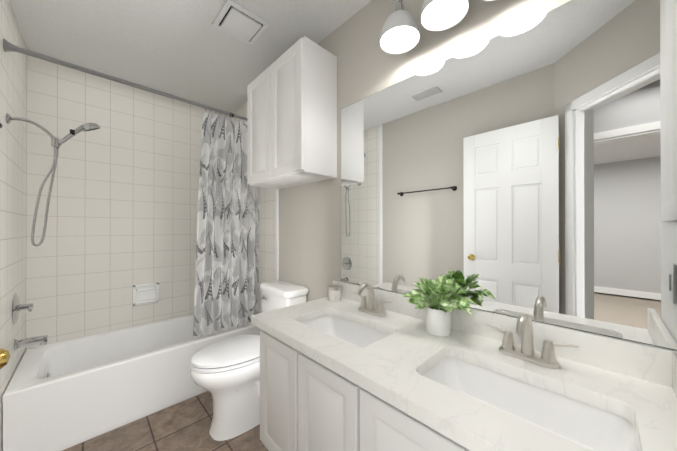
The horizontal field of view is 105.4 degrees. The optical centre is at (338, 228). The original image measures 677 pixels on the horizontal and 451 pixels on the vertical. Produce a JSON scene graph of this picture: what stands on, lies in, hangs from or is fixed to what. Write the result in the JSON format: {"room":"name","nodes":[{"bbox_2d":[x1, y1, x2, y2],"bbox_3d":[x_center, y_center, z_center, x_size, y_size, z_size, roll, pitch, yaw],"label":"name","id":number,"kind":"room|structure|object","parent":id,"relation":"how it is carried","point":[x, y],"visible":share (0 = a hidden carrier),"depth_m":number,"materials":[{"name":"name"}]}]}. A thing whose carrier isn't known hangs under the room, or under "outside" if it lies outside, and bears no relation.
{"room":"bathroom","nodes":[
{"label":"bathroom","id":0,"kind":"room"},
{"bbox_2d":[0,348,9,368],"bbox_3d":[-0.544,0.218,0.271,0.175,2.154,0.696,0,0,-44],"label":"door knob","id":1,"kind":"object","parent":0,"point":[4,356],"depth_m":0.52,"materials":[{"name":"gold metal"}]},
{"bbox_2d":[0,0,26,450],"bbox_3d":[-1.440,-0.011,0.924,0.120,2.640,2.890,0,0,-44],"label":"wall","id":2,"kind":"structure","parent":0,"point":[13,80],"depth_m":1.55,"materials":[{"name":"white tile"}]},
{"bbox_2d":[12,293,47,349],"bbox_3d":[-1.992,0.590,1.675,0.137,0.364,0.199,0,0,-44],"label":"tub faucet","id":3,"kind":"object","parent":2,"relation":"attached to","point":[17,307],"visible":1,"depth_m":1.64,"materials":[{"name":"silver metal"}]},
{"bbox_2d":[6,113,100,245],"bbox_3d":[-1.805,-0.311,1.653,0.122,0.849,0.428,0,0,28],"label":"shower head","id":4,"kind":"object","parent":2,"relation":"attached to","point":[56,143],"visible":1,"depth_m":1.61},
{"bbox_2d":[3,38,246,120],"bbox_3d":[-1.276,-0.993,1.930,1.514,0.066,0.066,0,0,-44],"label":"shower curtain rod","id":5,"kind":"object","parent":2,"relation":"attached to","point":[8,46],"visible":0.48,"depth_m":1.66,"materials":[{"name":"grey metal"}]},
{"bbox_2d":[193,105,259,336],"bbox_3d":[-0.956,-0.072,2.240,0.560,1.879,0.109,0,0,-44],"label":"shower curtain","id":6,"kind":"object","parent":5,"relation":"hanging from","point":[226,294],"visible":0.88,"depth_m":2.23,"materials":[{"name":"grey fabric"}]},
{"bbox_2d":[26,55,230,348],"bbox_3d":[-1.820,-0.007,2.487,1.515,2.640,0.120,0,0,-44],"label":"wall","id":7,"kind":"structure","parent":0,"point":[122,214],"depth_m":2.23,"materials":[{"name":"tile"}]},
{"bbox_2d":[132,282,158,305],"bbox_3d":[-1.786,0.613,2.397,0.200,0.190,0.052,0,0,-44],"label":"soap dish","id":8,"kind":"object","parent":7,"relation":"attached to","point":[146,293],"visible":1,"depth_m":2.40,"materials":[{"name":"white ceramic"}]},
{"bbox_2d":[62,391,267,450],"bbox_3d":[-0.509,1.325,1.136,1.515,0.030,3.639,0,0,-44],"label":"floor","id":9,"kind":"structure","parent":0,"point":[184,425],"depth_m":1.63,"materials":[{"name":"tile"}]},
{"bbox_2d":[2,314,260,450],"bbox_3d":[-1.510,1.102,2.166,1.507,0.420,0.760,0,0,-44],"label":"bathtub","id":10,"kind":"object","parent":9,"relation":"on","point":[61,395],"visible":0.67,"depth_m":1.74,"materials":[{"name":"white ceramic"}]},
{"bbox_2d":[190,280,307,440],"bbox_3d":[-0.622,0.875,1.808,0.742,0.872,0.426,0,0,-44],"label":"toilet","id":11,"kind":"object","parent":9,"relation":"on","point":[225,373],"visible":0.54,"depth_m":1.64,"materials":[{"name":"white ceramic"}]},
{"bbox_2d":[260,332,462,450],"bbox_3d":[0.276,0.897,1.006,0.568,0.824,1.364,0,0,-44],"label":"bathroom vanity","id":12,"kind":"object","parent":9,"relation":"on","point":[321,391],"depth_m":0.95,"materials":[{"name":"white wood"}]},
{"bbox_2d":[251,296,676,450],"bbox_3d":[0.248,0.465,1.007,0.568,0.040,1.404,0,0,-44],"label":"countertop","id":13,"kind":"structure","parent":12,"relation":"on","point":[392,368],"depth_m":0.77,"materials":[{"name":"white stone"}]},
{"bbox_2d":[328,285,340,301],"bbox_3d":[-0.024,0.402,1.596,0.083,0.087,0.083,0,0,-44],"label":"candle jar","id":14,"kind":"object","parent":13,"relation":"on","point":[334,293],"visible":1,"depth_m":1.56,"materials":[{"name":"white glass"}]},
{"bbox_2d":[301,315,388,346],"bbox_3d":[0.017,0.547,1.206,0.313,0.122,0.513,0,0,-44],"label":"sink","id":15,"kind":"object","parent":13,"relation":"in","point":[351,332],"visible":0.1,"depth_m":1.36,"materials":[{"name":"white ceramic"}]},
{"bbox_2d":[353,283,391,316],"bbox_3d":[0.144,0.362,1.331,0.146,0.164,0.257,0,0,-44],"label":"faucet","id":16,"kind":"object","parent":13,"relation":"on","point":[370,308],"visible":1,"depth_m":1.34,"materials":[{"name":"silver metal"}]},
{"bbox_2d":[402,274,476,336],"bbox_3d":[0.427,0.320,1.085,0.223,0.248,0.274,0,0,-44],"label":"potted plant","id":17,"kind":"object","parent":13,"relation":"on","point":[438,318],"visible":1,"depth_m":1.07,"materials":[{"name":"green plant"}]},
{"bbox_2d":[423,357,637,450],"bbox_3d":[0.486,0.546,0.724,0.313,0.122,0.518,0,0,-44],"label":"sink","id":18,"kind":"object","parent":13,"relation":"in","point":[592,428],"visible":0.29,"depth_m":0.78,"materials":[{"name":"white ceramic"}]},
{"bbox_2d":[485,313,578,368],"bbox_3d":[0.613,0.361,0.849,0.146,0.164,0.257,0,0,-44],"label":"faucet","id":19,"kind":"object","parent":13,"relation":"on","point":[546,357],"visible":1,"depth_m":0.86,"materials":[{"name":"silver metal"}]},
{"bbox_2d":[10,0,371,112],"bbox_3d":[-1.687,-1.377,-1.160,7.015,0.080,5.900,0,0,-44],"label":"ceiling","id":20,"kind":"structure","parent":0,"point":[185,49],"depth_m":1.80,"materials":[{"name":"paint"}]},
{"bbox_2d":[212,0,269,45],"bbox_3d":[-0.634,-1.317,1.677,0.270,0.022,0.270,0,0,-44],"label":"fan","id":21,"kind":"object","parent":20,"relation":"attached to","point":[238,21],"visible":1,"depth_m":1.65,"materials":[{"name":"white plastic"}]},
{"bbox_2d":[275,189,278,280],"bbox_3d":[-1.077,-0.009,1.723,1.515,2.640,0.050,0,0,-44],"label":"trim","id":22,"kind":"structure","parent":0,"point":[276,234],"depth_m":2.25,"materials":[{"name":"white ceramic"}]},
{"bbox_2d":[231,0,676,350],"bbox_3d":[0.076,-0.009,1.709,0.120,2.640,3.879,0,0,-44],"label":"wall","id":23,"kind":"structure","parent":0,"point":[310,233],"depth_m":1.67,"materials":[{"name":"grey paint"}]},
{"bbox_2d":[247,36,336,189],"bbox_3d":[-0.364,-0.736,1.869,0.288,0.805,0.720,0,0,-44],"label":"upper cabinet","id":24,"kind":"object","parent":23,"relation":"attached to","point":[291,116],"visible":1,"depth_m":1.65,"materials":[{"name":"white wood"}]},
{"bbox_2d":[380,0,494,53],"bbox_3d":[0.450,-1.003,1.075,0.231,0.248,0.606,0,0,-44],"label":"sconce","id":25,"kind":"object","parent":23,"relation":"attached to","point":[400,33],"visible":1,"depth_m":1.13,"materials":[{"name":"white glass"}]},
{"bbox_2d":[341,0,676,349],"bbox_3d":[0.485,-0.216,1.199,0.006,1.118,1.341,0,0,-44],"label":"mirror","id":26,"kind":"object","parent":23,"relation":"attached to","point":[529,168],"visible":0.92,"depth_m":0.94,"materials":[{"name":"grey mirror"}]},
{"bbox_2d":[671,352,676,403],"bbox_3d":[0.741,0.393,0.522,0.538,0.099,0.020,0,0,-44],"label":"backsplash","id":27,"kind":"structure","parent":23,"relation":"attached to","point":[673,354],"depth_m":0.69,"materials":[{"name":"white stone"}]},
{"bbox_3d":[0.985,-0.012,0.399,0.405,2.640,0.494,0,0,-44],"label":"wall","id":28,"kind":"structure","parent":0,"visible":0},
{"bbox_2d":[676,0,676,169],"bbox_3d":[0.854,-0.522,0.626,0.270,1.000,0.010,0,0,-44],"label":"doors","id":29,"kind":"structure","parent":28,"relation":"attached to","point":[676,84],"depth_m":0.72,"materials":[{"name":"white"}]}
]}

